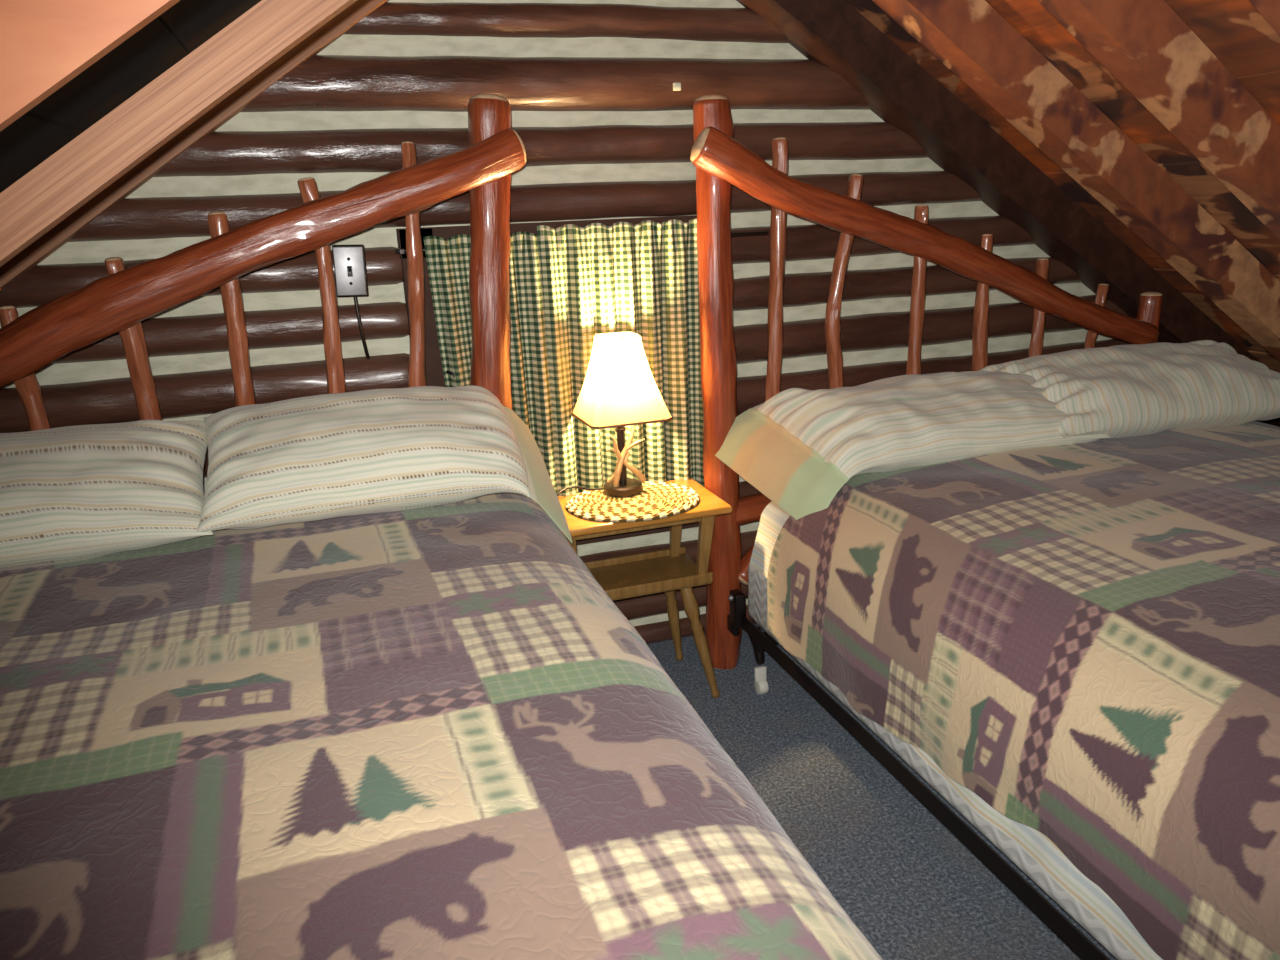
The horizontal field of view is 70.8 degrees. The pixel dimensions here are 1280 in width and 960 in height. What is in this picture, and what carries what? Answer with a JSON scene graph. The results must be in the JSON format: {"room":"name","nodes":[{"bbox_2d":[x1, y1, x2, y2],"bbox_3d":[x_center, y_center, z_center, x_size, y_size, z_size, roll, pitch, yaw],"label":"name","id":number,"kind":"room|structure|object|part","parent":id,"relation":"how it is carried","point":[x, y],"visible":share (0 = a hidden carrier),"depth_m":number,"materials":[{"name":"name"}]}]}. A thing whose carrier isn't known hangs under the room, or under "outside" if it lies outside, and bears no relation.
{"room":"cabin bedroom","nodes":[
{"label":"cabin bedroom","id":0,"kind":"room"},
{"bbox_2d":[0,0,1159,643],"bbox_3d":[-0.135,-0.556,2.613,6.500,2.317,0.152,-8,17,-17],"label":"wall","id":1,"kind":"structure","parent":0,"point":[599,119],"depth_m":2.42,"materials":[{"name":"brown wood"}]},
{"bbox_2d":[332,244,369,358],"bbox_3d":[-0.736,-0.453,2.322,0.082,0.299,0.087,-8,17,-17],"label":"light switch","id":2,"kind":"object","parent":1,"relation":"attached to","point":[349,261],"visible":1,"depth_m":2.28,"materials":[{"name":"silver plastic"}]},
{"bbox_2d":[333,247,366,295],"bbox_3d":[-0.734,-0.528,2.276,0.076,0.122,0.005,-8,17,-17],"label":"switch plate","id":3,"kind":"object","parent":2,"relation":"attached to","point":[352,281],"depth_m":2.27,"materials":[{"name":"metal"}]},
{"bbox_2d":[396,215,698,544],"bbox_3d":[-0.182,-0.270,2.623,0.950,0.932,0.138,-8,17,-17],"label":"window","id":4,"kind":"structure","parent":1,"relation":"in","point":[434,374],"depth_m":2.42,"materials":[{"name":"white paint"}]},
{"bbox_2d":[395,231,767,253],"bbox_3d":[-0.135,-0.659,2.487,1.059,0.015,0.060,-8,17,-17],"label":"curtain rod","id":5,"kind":"object","parent":4,"relation":"attached to","point":[736,234],"visible":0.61,"depth_m":2.60,"materials":[{"name":"brown wood"}]},
{"bbox_2d":[423,231,558,493],"bbox_3d":[-0.387,-0.231,2.476,0.315,0.866,0.064,-8,17,-17],"label":"curtain","id":6,"kind":"object","parent":5,"relation":"hanging from","point":[448,260],"visible":0.4,"depth_m":2.42,"materials":[{"name":"green fabric"}]},
{"bbox_2d":[537,218,703,495],"bbox_3d":[-0.012,-0.287,2.589,0.523,0.879,0.066,-8,17,-17],"label":"curtain","id":7,"kind":"object","parent":5,"relation":"hanging from","point":[641,278],"visible":0.6,"depth_m":2.54,"materials":[{"name":"green fabric"}]},
{"bbox_2d":[673,83,680,90],"bbox_3d":[0.100,-1.069,2.445,0.022,0.020,0.012,-8,17,-17],"label":"plug","id":8,"kind":"object","parent":1,"relation":"attached to","point":[676,86],"visible":1,"depth_m":2.44,"materials":[{"name":"beige plastic"}]},
{"bbox_2d":[0,0,1279,426],"bbox_3d":[0.601,0.036,0.463,6.700,2.476,4.850,-8,17,-17],"label":"ceiling","id":9,"kind":"structure","parent":0,"point":[1136,143],"depth_m":2.13,"materials":[{"name":"brown wood"}]},
{"bbox_2d":[647,624,1117,959],"bbox_3d":[0.659,1.181,0.778,7.800,0.060,4.800,-8,17,-17],"label":"floor","id":10,"kind":"structure","parent":0,"point":[912,888],"depth_m":2.03,"materials":[{"name":"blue carpet"}]},
{"bbox_2d":[0,93,526,430],"bbox_3d":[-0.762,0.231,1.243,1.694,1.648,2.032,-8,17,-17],"label":"headboard","id":11,"kind":"object","parent":10,"relation":"on","point":[118,301],"visible":0.58,"depth_m":2.00,"materials":[{"name":"brown wood"}]},
{"bbox_3d":[-0.373,-0.109,2.330,0.212,1.648,0.114,-8,17,-17],"label":"post","id":12,"kind":"part","parent":11,"relation":"part of","materials":[{"name":"brown wood"}]},
{"bbox_2d":[558,478,731,697],"bbox_3d":[-0.023,0.342,2.588,0.505,0.583,0.310,-8,17,-17],"label":"nightstand","id":13,"kind":"object","parent":10,"relation":"on","point":[667,571],"visible":0.56,"depth_m":2.56,"materials":[{"name":"brown wood"}]},
{"bbox_2d":[565,481,699,521],"bbox_3d":[-0.019,0.057,2.501,0.377,0.010,0.336,-8,17,-17],"label":"mat","id":14,"kind":"object","parent":13,"relation":"on","point":[657,500],"visible":0.89,"depth_m":2.46,"materials":[{"name":"fabric"}]},
{"bbox_2d":[557,331,672,496],"bbox_3d":[-0.102,-0.126,2.503,0.346,0.546,0.238,-8,17,-17],"label":"table lamp","id":15,"kind":"object","parent":14,"relation":"on","point":[619,389],"visible":0.93,"depth_m":2.41,"materials":[{"name":"white fabric"}]},
{"bbox_3d":[-0.190,0.079,2.578,0.191,0.118,0.043,-2,17,2],"label":"power cord","id":16,"kind":"part","parent":15,"relation":"part of","materials":[{"name":"black plastic"}]},
{"bbox_3d":[-0.062,-0.392,2.442,0.109,0.004,0.109,-8,17,-17],"label":"shade trim","id":17,"kind":"part","parent":15,"relation":"part of","materials":[{"name":"fabric"}]},
{"bbox_3d":[-0.053,-0.093,2.529,0.034,0.222,0.034,-8,17,-17],"label":"stem","id":18,"kind":"part","parent":15,"relation":"part of","materials":[{"name":"brown wood"}]},
{"bbox_3d":[-0.057,-0.286,2.473,0.231,0.223,0.231,-8,17,-17],"label":"lamp shade","id":19,"kind":"part","parent":15,"relation":"part of","materials":[{"name":"white fabric"}]},
{"bbox_3d":[-0.053,-0.179,2.505,0.238,0.006,0.238,-8,17,-17],"label":"shade trim","id":20,"kind":"part","parent":15,"relation":"part of","materials":[{"name":"fabric"}]},
{"bbox_2d":[584,546,712,600],"bbox_3d":[-0.032,0.276,2.589,0.430,0.039,0.225,-8,17,-17],"label":"shelf","id":21,"kind":"object","parent":13,"relation":"attached to","point":[646,573],"depth_m":2.59,"materials":[{"name":"brown wood"}]},
{"bbox_3d":[0.099,0.407,2.758,0.042,0.350,0.087,6,18,26],"label":"leg","id":22,"kind":"part","parent":13,"relation":"part of","materials":[{"name":"brown wood"}]},
{"bbox_3d":[0.169,0.455,2.585,0.128,0.352,0.042,12,22,41],"label":"leg","id":23,"kind":"part","parent":13,"relation":"part of","materials":[{"name":"brown wood"}]},
{"bbox_2d":[690,95,1162,959],"bbox_3d":[1.239,-0.047,1.878,1.710,1.651,2.106,-8,17,-17],"label":"bed","id":24,"kind":"object","parent":10,"relation":"on","point":[721,162],"visible":0.68,"depth_m":2.51,"materials":[{"name":"brown wood"}]},
{"bbox_3d":[0.228,-0.210,2.576,0.118,1.651,0.110,-8,17,-17],"label":"post","id":25,"kind":"part","parent":24,"relation":"part of","materials":[{"name":"brown wood"}]},
{"bbox_3d":[0.977,-0.008,2.886,1.553,0.096,0.085,-8,17,-17],"label":"rail","id":26,"kind":"part","parent":24,"relation":"part of","materials":[{"name":"brown wood"}]},
{"bbox_3d":[0.335,0.474,2.584,0.044,0.105,0.068,-8,17,-17],"label":"leg","id":27,"kind":"part","parent":24,"relation":"part of","materials":[{"name":"black metal"}]},
{"bbox_3d":[0.887,-0.657,2.574,1.567,0.682,0.106,-8,17,-17],"label":"rail","id":28,"kind":"part","parent":24,"relation":"part of","materials":[{"name":"brown wood"}]},
{"bbox_3d":[0.605,0.646,1.760,0.038,0.042,1.905,-8,17,-17],"label":"rail","id":29,"kind":"part","parent":24,"relation":"part of","materials":[{"name":"black metal"}]},
{"bbox_2d":[748,565,1137,959],"bbox_3d":[1.321,0.469,1.921,1.500,0.190,1.960,-8,17,-17],"label":"mattress","id":30,"kind":"object","parent":24,"relation":"on","point":[757,582],"visible":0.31,"depth_m":1.72,"materials":[{"name":"white fabric"}]},
{"bbox_3d":[1.341,0.259,1.874,1.435,0.233,1.970,-8,17,-17],"label":"mattress","id":31,"kind":"object","parent":30,"relation":"on","visible":0},
{"bbox_2d":[749,501,1162,959],"bbox_3d":[0.670,0.446,1.630,0.142,0.327,1.930,-8,17,-17],"label":"sheet","id":32,"kind":"object","parent":31,"relation":"on","point":[1037,845],"visible":0.21,"depth_m":1.50,"materials":[{"name":"fabric"}]},
{"bbox_2d":[767,421,1279,959],"bbox_3d":[1.452,0.313,1.760,1.785,0.429,1.825,-8,17,-17],"label":"quilt","id":33,"kind":"object","parent":31,"relation":"on","point":[1083,638],"visible":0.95,"depth_m":1.61,"materials":[{"name":"fabric"}]},
{"bbox_2d":[715,371,1111,519],"bbox_3d":[0.749,-0.124,2.522,1.011,0.320,0.457,-8,17,-17],"label":"pillow","id":34,"kind":"object","parent":33,"relation":"on","point":[798,447],"visible":0.94,"depth_m":2.39,"materials":[{"name":"fabric"}]},
{"bbox_2d":[978,340,1279,438],"bbox_3d":[1.502,-0.273,2.693,0.900,0.249,0.437,-7,17,-14],"label":"pillow","id":35,"kind":"object","parent":33,"relation":"on","point":[1117,391],"visible":0.87,"depth_m":2.56,"materials":[{"name":"fabric"}]},
{"bbox_3d":[1.708,-0.119,3.107,0.090,1.045,0.089,-8,17,-17],"label":"post","id":36,"kind":"part","parent":24,"relation":"part of","materials":[{"name":"brown wood"}]},
{"bbox_3d":[-0.697,0.479,1.225,1.465,0.280,1.950,-8,17,-17],"label":"mattress","id":37,"kind":"object","parent":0,"visible":0},
{"bbox_2d":[0,492,882,959],"bbox_3d":[-0.670,0.585,1.193,1.648,0.524,1.980,-8,17,-17],"label":"quilt","id":38,"kind":"object","parent":37,"relation":"on","point":[433,732],"visible":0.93,"depth_m":1.07,"materials":[{"name":"fabric"}]},
{"bbox_2d":[0,420,212,570],"bbox_3d":[-1.351,0.048,1.820,0.900,0.253,0.389,-8,17,-19],"label":"pillow","id":39,"kind":"object","parent":38,"relation":"on","point":[75,493],"visible":0.94,"depth_m":1.79,"materials":[{"name":"fabric"}]},
{"bbox_2d":[197,385,572,543],"bbox_3d":[-0.585,-0.027,2.075,0.777,0.347,0.441,-8,17,-17],"label":"pillow","id":40,"kind":"object","parent":38,"relation":"on","point":[323,456],"visible":0.94,"depth_m":1.94,"materials":[{"name":"fabric"}]}
]}

